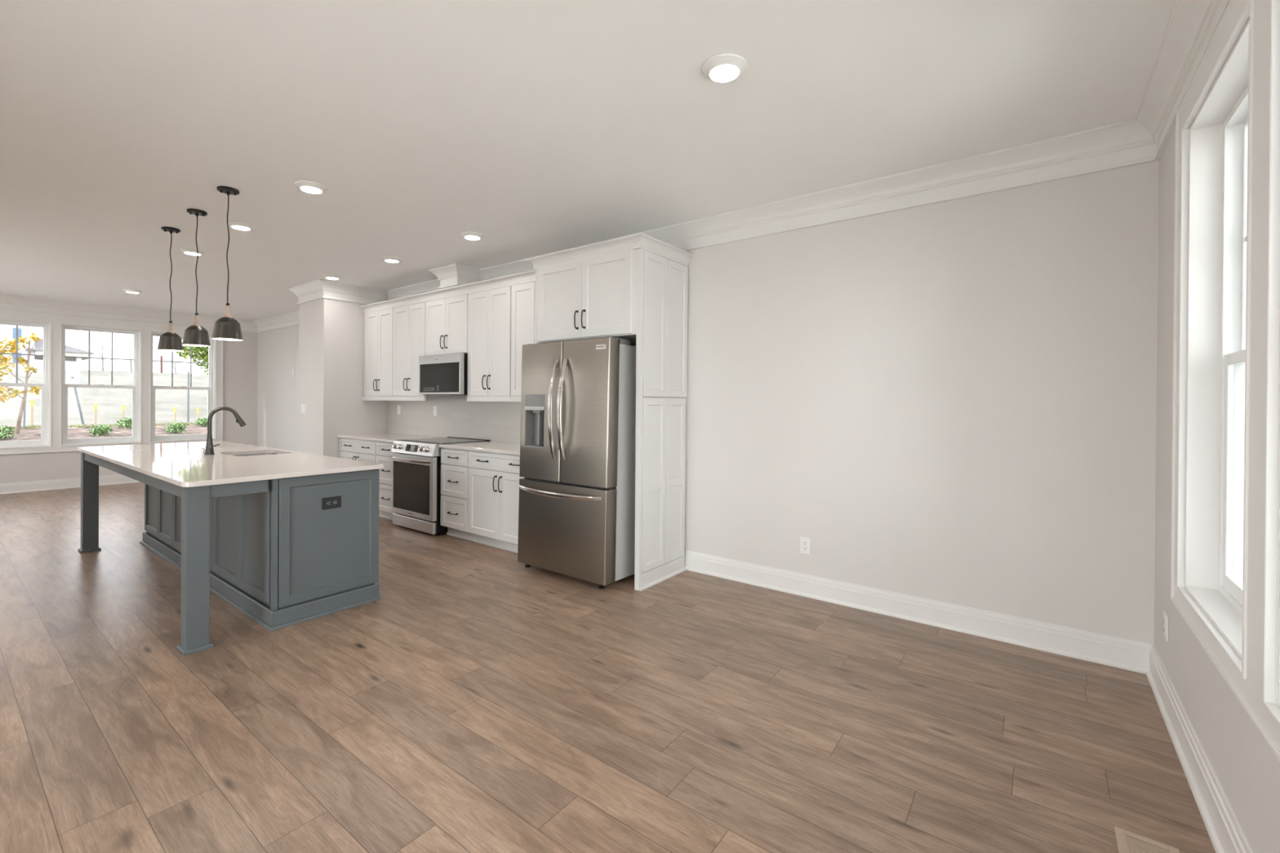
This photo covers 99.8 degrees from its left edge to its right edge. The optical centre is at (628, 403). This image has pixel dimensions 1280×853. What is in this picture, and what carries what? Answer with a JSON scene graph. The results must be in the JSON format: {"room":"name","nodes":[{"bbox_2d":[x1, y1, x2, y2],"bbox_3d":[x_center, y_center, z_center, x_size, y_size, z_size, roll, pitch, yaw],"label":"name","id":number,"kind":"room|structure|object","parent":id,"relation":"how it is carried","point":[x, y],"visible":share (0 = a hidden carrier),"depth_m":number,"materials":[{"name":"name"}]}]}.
{"room":"open-plan kitchen","nodes":[
{"label":"open-plan kitchen","id":0,"kind":"room"},
{"bbox_2d":[0,331,257,483],"bbox_3d":[-8.556,-0.124,7.679,0.180,2.743,5.600,1,0,37],"label":"wall","id":1,"kind":"structure","parent":0,"point":[240,358],"depth_m":9.50,"materials":[{"name":"beige paint"}]},
{"bbox_2d":[0,319,50,448],"bbox_3d":[-8.696,-0.275,7.493,0.182,1.775,0.874,1,0,37],"label":"window","id":2,"kind":"structure","parent":1,"relation":"in","point":[46,386],"depth_m":7.78,"materials":[{"name":"white paint"}]},
{"bbox_2d":[0,474,140,494],"bbox_3d":[-8.481,1.175,7.620,0.032,0.146,5.600,1,0,37],"label":"baseboard","id":3,"kind":"structure","parent":1,"relation":"attached to","point":[64,483],"depth_m":7.82,"materials":[{"name":"white paint"}]},
{"bbox_2d":[61,324,141,445],"bbox_3d":[-8.099,-0.274,8.275,0.182,1.775,0.875,1,0,37],"label":"window","id":4,"kind":"structure","parent":1,"relation":"in","point":[135,437],"depth_m":8.31,"materials":[{"name":"white paint"}]},
{"bbox_2d":[0,309,222,454],"bbox_3d":[-8.020,-0.294,8.210,0.026,2.002,3.044,1,0,37],"label":"trim","id":5,"kind":"structure","parent":1,"relation":"attached to","point":[56,321],"depth_m":8.23,"materials":[{"name":"white paint"}]},
{"bbox_2d":[151,331,215,441],"bbox_3d":[-7.501,-0.273,9.058,0.182,1.775,0.856,1,0,37],"label":"window","id":6,"kind":"structure","parent":1,"relation":"in","point":[211,389],"depth_m":9.17,"materials":[{"name":"white paint"}]},
{"bbox_2d":[298,297,387,457],"bbox_3d":[-3.684,-0.088,6.975,0.700,2.742,0.804,1,0,37],"label":"wall","id":7,"kind":"structure","parent":0,"point":[331,331],"depth_m":6.64,"materials":[{"name":"beige paint"}]},
{"bbox_2d":[301,404,306,413],"bbox_3d":[-4.088,0.064,6.769,0.145,0.115,0.010,1,0,37],"label":"light switch","id":8,"kind":"object","parent":7,"relation":"attached to","point":[303,406],"visible":1,"depth_m":6.76,"materials":[{"name":"white plastic"}]},
{"bbox_2d":[0,0,1176,320],"bbox_3d":[-3.774,-1.574,4.029,12.190,0.250,5.960,1,0,37],"label":"ceiling","id":9,"kind":"structure","parent":0,"point":[532,127],"depth_m":2.66,"materials":[{"name":"paint"}]},
{"bbox_2d":[122,288,142,293],"bbox_3d":[-6.498,-1.465,7.053,0.190,0.028,0.190,1,0,37],"label":"recessed light","id":10,"kind":"object","parent":9,"relation":"in","point":[129,291],"visible":1,"depth_m":7.01,"materials":[{"name":"white"}]},
{"bbox_2d":[156,226,183,351],"bbox_3d":[-3.805,-0.946,4.477,0.171,1.009,0.171,1,0,37],"label":"pendant light","id":11,"kind":"object","parent":9,"relation":"hanging from","point":[169,340],"visible":1,"depth_m":4.45,"materials":[{"name":"black metal"}]},
{"bbox_2d":[179,248,204,255],"bbox_3d":[-4.167,-1.442,5.147,0.190,0.028,0.190,1,0,37],"label":"recessed light","id":12,"kind":"object","parent":9,"relation":"in","point":[189,251],"visible":0.93,"depth_m":5.11,"materials":[{"name":"white"}]},
{"bbox_2d":[182,208,210,346],"bbox_3d":[-3.250,-0.941,4.053,0.171,1.009,0.171,1,0,37],"label":"pendant light","id":13,"kind":"object","parent":9,"relation":"hanging from","point":[195,335],"visible":1,"depth_m":4.02,"materials":[{"name":"black metal"}]},
{"bbox_2d":[211,186,243,341],"bbox_3d":[-2.698,-0.935,3.627,0.171,1.009,0.171,1,0,37],"label":"pendant light","id":14,"kind":"object","parent":9,"relation":"hanging from","point":[226,327],"visible":1,"depth_m":3.60,"materials":[{"name":"black metal"}]},
{"bbox_2d":[226,221,255,230],"bbox_3d":[-3.140,-1.432,4.362,0.190,0.028,0.190,1,0,37],"label":"recessed light","id":15,"kind":"object","parent":9,"relation":"in","point":[235,224],"visible":0.98,"depth_m":4.32,"materials":[{"name":"white"}]},
{"bbox_2d":[294,180,327,193],"bbox_3d":[-2.098,-1.422,3.560,0.190,0.028,0.190,1,0,37],"label":"recessed light","id":16,"kind":"object","parent":9,"relation":"in","point":[311,187],"visible":1,"depth_m":3.52,"materials":[{"name":"white"}]},
{"bbox_2d":[322,274,341,279],"bbox_3d":[-3.389,-1.440,6.157,0.190,0.028,0.190,1,0,37],"label":"recessed light","id":17,"kind":"object","parent":9,"relation":"in","point":[326,276],"visible":1,"depth_m":6.11,"materials":[{"name":"white"}]},
{"bbox_2d":[381,256,402,262],"bbox_3d":[-2.361,-1.430,5.372,0.190,0.028,0.190,1,0,37],"label":"recessed light","id":18,"kind":"object","parent":9,"relation":"in","point":[388,259],"visible":1,"depth_m":5.33,"materials":[{"name":"white"}]},
{"bbox_2d":[461,231,484,239],"bbox_3d":[-1.330,-1.420,4.585,0.190,0.028,0.190,1,0,37],"label":"recessed light","id":19,"kind":"object","parent":9,"relation":"in","point":[468,235],"visible":1,"depth_m":4.54,"materials":[{"name":"white"}]},
{"bbox_2d":[702,53,747,82],"bbox_3d":[0.403,-1.400,2.267,0.190,0.028,0.190,1,0,37],"label":"recessed light","id":20,"kind":"object","parent":9,"relation":"in","point":[726,67],"visible":1,"depth_m":2.23,"materials":[{"name":"white plastic"}]},
{"bbox_2d":[0,482,1215,852],"bbox_3d":[-3.794,1.354,4.040,12.190,0.120,5.960,1,0,37],"label":"floor","id":21,"kind":"structure","parent":0,"point":[486,701],"depth_m":2.23,"materials":[{"name":"brown wood"}]},
{"bbox_2d":[77,452,380,656],"bbox_3d":[-3.225,0.861,4.153,3.157,0.872,1.050,1,0,37],"label":"kitchen island","id":22,"kind":"object","parent":21,"relation":"on","point":[269,549],"visible":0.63,"depth_m":3.36,"materials":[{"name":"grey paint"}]},
{"bbox_2d":[77,440,383,487],"bbox_3d":[-3.239,0.410,4.168,3.203,0.028,1.067,1,0,37],"label":"island countertop","id":23,"kind":"structure","parent":22,"relation":"on","point":[183,464],"depth_m":3.65,"materials":[{"name":"white stone"}]},
{"bbox_2d":[200,448,204,453],"bbox_3d":[-3.378,0.373,4.275,0.026,0.042,0.026,1,0,37],"label":"switch","id":24,"kind":"object","parent":23,"relation":"on","point":[202,450],"visible":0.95,"depth_m":4.26,"materials":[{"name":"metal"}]},
{"bbox_2d":[204,406,245,454],"bbox_3d":[-3.156,0.210,4.238,0.138,0.371,0.273,1,0,37],"label":"faucet","id":25,"kind":"object","parent":23,"relation":"on","point":[209,450],"visible":1,"depth_m":4.17,"materials":[{"name":"black metal"}]},
{"bbox_2d":[234,453,276,456],"bbox_3d":[-2.999,0.508,4.337,0.502,0.164,0.427,1,0,37],"label":"sink","id":26,"kind":"object","parent":23,"relation":"in","point":[261,453],"visible":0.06,"depth_m":4.54,"materials":[{"name":"silver metal"}]},
{"bbox_2d":[321,495,341,510],"bbox_3d":[-1.873,0.626,3.398,0.009,0.074,0.115,1,0,37],"label":"island outlet","id":27,"kind":"object","parent":22,"relation":"attached to","point":[327,503],"visible":1,"depth_m":3.39,"materials":[{"name":"grey plastic"}]},
{"bbox_2d":[325,500,331,506],"bbox_3d":[-1.883,0.626,3.381,0.003,0.033,0.033,1,0,37],"label":"socket","id":28,"kind":"object","parent":27,"relation":"attached to","point":[328,503],"depth_m":3.38,"materials":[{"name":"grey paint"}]},
{"bbox_2d":[332,499,337,505],"bbox_3d":[-1.860,0.626,3.412,0.003,0.033,0.033,1,0,37],"label":"socket","id":29,"kind":"object","parent":27,"relation":"attached to","point":[335,502],"depth_m":3.41,"materials":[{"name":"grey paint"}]},
{"bbox_2d":[338,437,382,517],"bbox_3d":[-3.017,0.853,6.548,0.890,0.872,0.669,1,0,37],"label":"base cabinet","id":30,"kind":"object","parent":21,"relation":"on","point":[365,451],"visible":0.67,"depth_m":6.28,"materials":[{"name":"white paint"}]},
{"bbox_2d":[337,432,441,443],"bbox_3d":[-2.825,0.404,6.407,1.360,0.028,0.636,1,0,37],"label":"countertop","id":31,"kind":"structure","parent":30,"relation":"on","point":[384,437],"depth_m":6.31,"materials":[{"name":"white stone"}]},
{"bbox_2d":[375,441,393,519],"bbox_3d":[-2.477,0.859,6.136,0.465,0.872,0.669,1,0,37],"label":"base cabinet","id":32,"kind":"object","parent":21,"relation":"on","point":[384,454],"visible":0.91,"depth_m":5.93,"materials":[{"name":"white paint"}]},
{"bbox_2d":[391,436,490,535],"bbox_3d":[-2.016,0.843,5.714,0.763,0.913,0.746,1,0,37],"label":"range","id":33,"kind":"object","parent":21,"relation":"on","point":[416,464],"visible":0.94,"depth_m":5.42,"materials":[{"name":"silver metal"}]},
{"bbox_2d":[400,437,487,444],"bbox_3d":[-1.988,0.398,5.746,0.763,0.012,0.609,1,0,37],"label":"cooktop","id":34,"kind":"object","parent":33,"relation":"in","point":[435,441],"depth_m":5.63,"materials":[{"name":"ceramic"}]},
{"bbox_2d":[440,447,475,542],"bbox_3d":[-1.498,0.868,5.389,0.437,0.872,0.669,1,0,37],"label":"base cabinet","id":35,"kind":"object","parent":21,"relation":"on","point":[455,467],"visible":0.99,"depth_m":5.15,"materials":[{"name":"white paint"}]},
{"bbox_2d":[467,450,524,553],"bbox_3d":[-0.966,0.873,4.982,0.901,0.872,0.669,1,0,37],"label":"base cabinet","id":36,"kind":"object","parent":21,"relation":"on","point":[493,478],"visible":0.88,"depth_m":4.81,"materials":[{"name":"white paint"}]},
{"bbox_2d":[438,440,519,455],"bbox_3d":[-1.134,0.420,5.115,1.352,0.028,0.636,1,0,37],"label":"countertop","id":37,"kind":"structure","parent":36,"relation":"on","point":[511,448],"depth_m":5.09,"materials":[{"name":"white stone"}]},
{"bbox_2d":[517,337,635,588],"bbox_3d":[-0.303,0.420,4.292,0.910,1.777,0.841,1,-1,37],"label":"refrigerator","id":38,"kind":"object","parent":21,"relation":"on","point":[576,507],"visible":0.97,"depth_m":3.94,"materials":[{"name":"grey metal"}]},
{"bbox_2d":[634,248,688,591],"bbox_3d":[0.268,0.114,4.056,0.058,2.414,0.644,1,0,37],"label":"end panel","id":39,"kind":"object","parent":21,"relation":"on","point":[662,282],"visible":1,"depth_m":4.00,"materials":[{"name":"white paint"}]},
{"bbox_2d":[1114,826,1179,852],"bbox_3d":[1.491,1.336,1.526,0.144,0.004,0.330,1,0,37],"label":"floor vent","id":40,"kind":"object","parent":21,"relation":"in","point":[1127,842],"visible":1,"depth_m":1.63,"materials":[{"name":"beige metal"}]},
{"bbox_2d":[257,160,1159,644],"bbox_3d":[-2.030,-0.074,6.331,12.190,2.743,0.180,1,0,37],"label":"wall","id":41,"kind":"structure","parent":0,"point":[953,402],"depth_m":3.23,"materials":[{"name":"beige paint"}]},
{"bbox_2d":[362,307,394,400],"bbox_3d":[-2.986,-0.599,6.706,0.725,1.127,0.384,1,0,37],"label":"upper cabinet","id":42,"kind":"object","parent":41,"relation":"attached to","point":[378,325],"visible":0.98,"depth_m":6.55,"materials":[{"name":"white paint"}]},
{"bbox_2d":[392,302,451,400],"bbox_3d":[-2.430,-0.594,6.282,0.671,1.127,0.384,1,0,37],"label":"upper cabinet","id":43,"kind":"object","parent":41,"relation":"attached to","point":[409,321],"visible":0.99,"depth_m":6.17,"materials":[{"name":"white paint"}]},
{"bbox_2d":[425,293,467,355],"bbox_3d":[-1.858,-0.836,5.846,0.762,0.632,0.384,1,0,37],"label":"upper cabinet","id":44,"kind":"object","parent":41,"relation":"attached to","point":[446,318],"visible":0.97,"depth_m":5.70,"materials":[{"name":"white paint"}]},
{"bbox_2d":[418,352,467,395],"bbox_3d":[-1.877,-0.300,5.828,0.755,0.432,0.407,1,0,37],"label":"microwave","id":45,"kind":"object","parent":44,"relation":"attached to","point":[440,375],"visible":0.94,"depth_m":5.62,"materials":[{"name":"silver metal"}]},
{"bbox_2d":[386,396,520,443],"bbox_3d":[-1.780,0.173,6.019,3.486,0.494,0.012,1,0,37],"label":"tile backsplash","id":46,"kind":"structure","parent":41,"relation":"attached to","point":[456,417],"depth_m":6.14,"materials":[{"name":"white tile"}]},
{"bbox_2d":[397,405,400,414],"bbox_3d":[-2.939,0.082,6.889,0.074,0.115,0.010,1,0,37],"label":"wall outlet","id":47,"kind":"object","parent":46,"relation":"attached to","point":[398,406],"visible":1,"depth_m":6.88,"materials":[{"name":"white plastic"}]},
{"bbox_2d":[433,405,437,415],"bbox_3d":[-2.300,0.088,6.401,0.074,0.115,0.010,1,0,37],"label":"wall outlet","id":48,"kind":"object","parent":46,"relation":"attached to","point":[435,408],"visible":1,"depth_m":6.39,"materials":[{"name":"white plastic"}]},
{"bbox_2d":[466,285,511,401],"bbox_3d":[-1.291,-0.583,5.412,0.667,1.127,0.384,1,0,37],"label":"upper cabinet","id":49,"kind":"object","parent":41,"relation":"attached to","point":[489,311],"visible":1,"depth_m":5.27,"materials":[{"name":"white paint"}]},
{"bbox_2d":[510,281,535,401],"bbox_3d":[-0.764,-0.578,5.009,0.659,1.127,0.384,1,0,37],"label":"upper cabinet","id":50,"kind":"object","parent":41,"relation":"attached to","point":[522,295],"visible":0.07,"depth_m":5.02,"materials":[{"name":"white paint"}]},
{"bbox_2d":[359,270,535,313],"bbox_3d":[-1.988,-1.166,5.737,3.478,0.084,0.055,1,0,37],"label":"crown molding","id":51,"kind":"structure","parent":50,"relation":"attached to","point":[529,276],"depth_m":5.60,"materials":[{"name":"white paint"}]},
{"bbox_2d":[525,232,693,346],"bbox_3d":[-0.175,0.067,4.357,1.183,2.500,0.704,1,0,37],"label":"upper cabinet","id":52,"kind":"object","parent":41,"relation":"attached to","point":[588,291],"visible":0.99,"depth_m":4.07,"materials":[{"name":"white paint"}]},
{"bbox_2d":[0,0,1229,333],"bbox_3d":[-3.776,-1.350,4.030,11.830,0.198,5.600,1,0,37],"label":"trim","id":53,"kind":"structure","parent":41,"relation":"attached to","point":[1193,24],"depth_m":3.27,"materials":[{"name":"white paint"}]},
{"bbox_2d":[800,536,810,555],"bbox_3d":[1.221,0.984,3.727,0.074,0.115,0.009,1,0,37],"label":"wall outlet","id":54,"kind":"object","parent":41,"relation":"attached to","point":[805,543],"visible":1,"depth_m":3.72,"materials":[{"name":"white plastic"}]},
{"bbox_2d":[684,550,1153,674],"bbox_3d":[1.525,1.259,3.481,2.700,0.146,0.032,1,0,37],"label":"baseboard","id":55,"kind":"structure","parent":41,"relation":"attached to","point":[1095,647],"depth_m":3.21,"materials":[{"name":"white paint"}]},
{"bbox_2d":[1154,127,1279,852],"bbox_3d":[0.988,-0.032,0.390,0.180,2.743,5.600,1,0,37],"label":"wall","id":56,"kind":"structure","parent":0,"point":[1247,771],"depth_m":2.02,"materials":[{"name":"beige paint"}]},
{"bbox_2d":[1163,610,1168,641],"bbox_3d":[2.405,0.997,2.414,0.009,0.115,0.074,1,0,37],"label":"wall outlet","id":57,"kind":"object","parent":56,"relation":"attached to","point":[1165,615],"visible":1,"depth_m":2.40,"materials":[{"name":"white plastic"}]},
{"bbox_2d":[1146,644,1253,852],"bbox_3d":[0.895,1.266,0.459,0.032,0.146,5.600,1,0,37],"label":"baseboard","id":58,"kind":"structure","parent":56,"relation":"attached to","point":[1226,835],"depth_m":1.86,"materials":[{"name":"white paint"}]},
{"bbox_2d":[1184,19,1248,660],"bbox_3d":[1.998,-0.177,1.712,0.182,1.797,0.860,1,0,37],"label":"window","id":59,"kind":"structure","parent":56,"relation":"in","point":[1219,132],"depth_m":2.03,"materials":[{"name":"white paint"}]},
{"bbox_2d":[1170,0,1279,762],"bbox_3d":[1.291,-0.200,0.954,0.026,2.010,3.154,1,0,37],"label":"trim","id":60,"kind":"structure","parent":56,"relation":"attached to","point":[1253,679],"depth_m":1.40,"materials":[{"name":"white paint"}]},
{"bbox_2d":[1277,492,1279,707],"bbox_3d":[1.370,-0.178,0.890,0.182,1.797,0.858,1,0,37],"label":"window","id":61,"kind":"structure","parent":56,"relation":"in","point":[1278,637],"depth_m":1.28,"materials":[{"name":"white paint"}]},
{"label":"outside","id":62,"kind":"structure","parent":0,"visible":0},
{"bbox_3d":[12.342,1.361,-4.761,55.500,0.650,120.000,1,0,37],"label":"ground","id":63,"kind":"structure","parent":62,"visible":0},
{"bbox_2d":[0,424,207,440],"bbox_3d":[-10.900,0.690,12.991,3.000,0.280,24.000,1,0,37],"label":"mulch bed","id":64,"kind":"object","parent":63,"relation":"on","point":[73,433],"visible":0.11,"depth_m":12.15,"materials":[{"name":"brown soil"}]},
{"bbox_2d":[0,424,14,439],"bbox_3d":[-12.438,0.567,10.636,0.437,0.320,0.427,1,0,37],"label":"shrub","id":65,"kind":"object","parent":64,"relation":"on","point":[3,433],"visible":0.99,"depth_m":10.69,"materials":[{"name":"green plant"}]},
{"bbox_2d":[0,332,41,433],"bbox_3d":[-12.964,-0.418,11.247,0.609,2.211,0.885,0,0,2],"label":"young tree","id":66,"kind":"object","parent":64,"relation":"on","point":[12,344],"visible":0.91,"depth_m":11.34,"materials":[{"name":"yellow plant"}]},
{"bbox_2d":[22,401,26,429],"bbox_3d":[-13.356,0.225,11.911,0.024,0.752,0.048,1,0,37],"label":"stake","id":67,"kind":"object","parent":64,"relation":"on","point":[24,409],"visible":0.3,"depth_m":11.91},
{"bbox_2d":[0,422,195,429],"bbox_3d":[-12.430,0.526,13.538,0.451,0.082,11.032,1,0,37],"label":"grass strip","id":68,"kind":"object","parent":64,"relation":"on","point":[186,423],"visible":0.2,"depth_m":12.82,"materials":[{"name":"green plant"}]},
{"bbox_2d":[88,424,112,436],"bbox_3d":[-11.564,0.589,11.795,0.391,0.273,0.417,1,0,37],"label":"shrub","id":69,"kind":"object","parent":64,"relation":"on","point":[101,430],"visible":1,"depth_m":11.75,"materials":[{"name":"green plant"}]},
{"bbox_2d":[116,417,132,428],"bbox_3d":[-12.154,0.465,13.077,0.399,0.289,0.423,1,0,37],"label":"shrub","id":70,"kind":"object","parent":64,"relation":"on","point":[125,423],"visible":0.85,"depth_m":12.99,"materials":[{"name":"green plant"}]},
{"bbox_2d":[164,422,186,433],"bbox_3d":[-10.778,0.584,12.816,0.384,0.280,0.390,1,0,37],"label":"shrub","id":71,"kind":"object","parent":64,"relation":"on","point":[174,428],"visible":0.98,"depth_m":12.77,"materials":[{"name":"green plant"}]},
{"bbox_2d":[195,417,207,426],"bbox_3d":[-11.248,0.480,14.265,0.364,0.264,0.365,1,0,37],"label":"shrub","id":72,"kind":"object","parent":64,"relation":"on","point":[202,422],"visible":0.72,"depth_m":14.18,"materials":[{"name":"green plant"}]},
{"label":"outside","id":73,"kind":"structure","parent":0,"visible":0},
{"bbox_2d":[0,367,208,429],"bbox_3d":[-64.296,-0.882,53.775,131.600,1.921,120.000,1,0,37],"label":"hillside","id":74,"kind":"structure","parent":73,"point":[109,402],"depth_m":17.32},
{"bbox_2d":[31,400,33,425],"bbox_3d":[-13.959,0.247,12.604,0.028,0.640,0.042,1,0,37],"label":"stake","id":75,"kind":"object","parent":74,"relation":"on","point":[32,401],"visible":0.82,"depth_m":12.60,"materials":[{"name":"yellow wood"}]},
{"bbox_2d":[0,324,93,369],"bbox_3d":[-38.439,-5.487,29.660,8.900,8.300,11.850,1,0,37],"label":"house","id":76,"kind":"structure","parent":74,"relation":"on","point":[8,331],"depth_m":29.84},
{"bbox_2d":[69,376,84,424],"bbox_3d":[-13.494,-0.042,13.188,0.074,1.228,0.273,1,0,37],"label":"leaning post","id":77,"kind":"object","parent":74,"relation":"on","point":[72,381],"visible":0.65,"depth_m":13.19,"materials":[{"name":"grey metal"}]},
{"bbox_2d":[94,404,97,423],"bbox_3d":[-13.310,0.293,13.455,0.028,0.551,0.042,1,0,37],"label":"stake","id":78,"kind":"object","parent":74,"relation":"on","point":[95,405],"visible":0.82,"depth_m":13.45,"materials":[{"name":"yellow wood"}]},
{"bbox_2d":[89,342,113,370],"bbox_3d":[-22.962,-2.022,23.482,0.864,1.288,0.813,1,0,37],"label":"bare sapling","id":79,"kind":"object","parent":74,"relation":"on","point":[102,347],"visible":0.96,"depth_m":23.50,"materials":[{"name":"grey plant"}]},
{"bbox_2d":[122,405,124,417],"bbox_3d":[-13.000,0.308,13.861,0.028,0.522,0.042,1,0,37],"label":"stake","id":80,"kind":"object","parent":74,"relation":"on","point":[123,406],"visible":0.82,"depth_m":13.86,"materials":[{"name":"yellow wood"}]},
{"bbox_2d":[118,346,133,372],"bbox_3d":[-22.394,-1.977,24.206,0.840,1.201,0.787,1,0,37],"label":"bare sapling","id":81,"kind":"object","parent":74,"relation":"on","point":[131,352],"visible":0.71,"depth_m":24.24,"materials":[{"name":"grey plant"}]},
{"bbox_2d":[160,355,162,373],"bbox_3d":[-21.766,-1.798,25.094,0.080,0.843,0.080,1,0,37],"label":"post","id":82,"kind":"object","parent":74,"relation":"on","point":[161,357],"visible":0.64,"depth_m":25.06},
{"bbox_2d":[168,358,182,373],"bbox_3d":[-21.414,-1.744,25.529,0.730,0.741,0.792,0,0,-1],"label":"bare sapling","id":83,"kind":"object","parent":74,"relation":"on","point":[176,358],"visible":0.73,"depth_m":25.49,"materials":[{"name":"grey plant"}]},
{"bbox_2d":[173,407,176,422],"bbox_3d":[-12.369,0.340,14.688,0.028,0.461,0.042,1,0,37],"label":"stake","id":84,"kind":"object","parent":74,"relation":"on","point":[175,408],"visible":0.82,"depth_m":14.68,"materials":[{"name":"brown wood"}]},
{"bbox_2d":[186,371,189,422],"bbox_3d":[-12.191,-0.161,14.915,0.046,1.464,0.043,0,0,-30],"label":"post","id":85,"kind":"object","parent":74,"relation":"on","point":[188,401],"visible":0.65,"depth_m":14.90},
{"bbox_2d":[175,337,208,375],"bbox_3d":[-12.905,-1.605,17.812,2.074,3.829,3.540,1,0,37],"label":"tree","id":86,"kind":"object","parent":74,"relation":"on","point":[203,355],"visible":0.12,"depth_m":16.41,"materials":[{"name":"green plant"}]},
{"bbox_2d":[196,408,199,420],"bbox_3d":[-12.065,0.349,15.086,0.028,0.443,0.042,1,0,37],"label":"stake","id":87,"kind":"object","parent":74,"relation":"on","point":[197,409],"visible":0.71,"depth_m":15.08,"materials":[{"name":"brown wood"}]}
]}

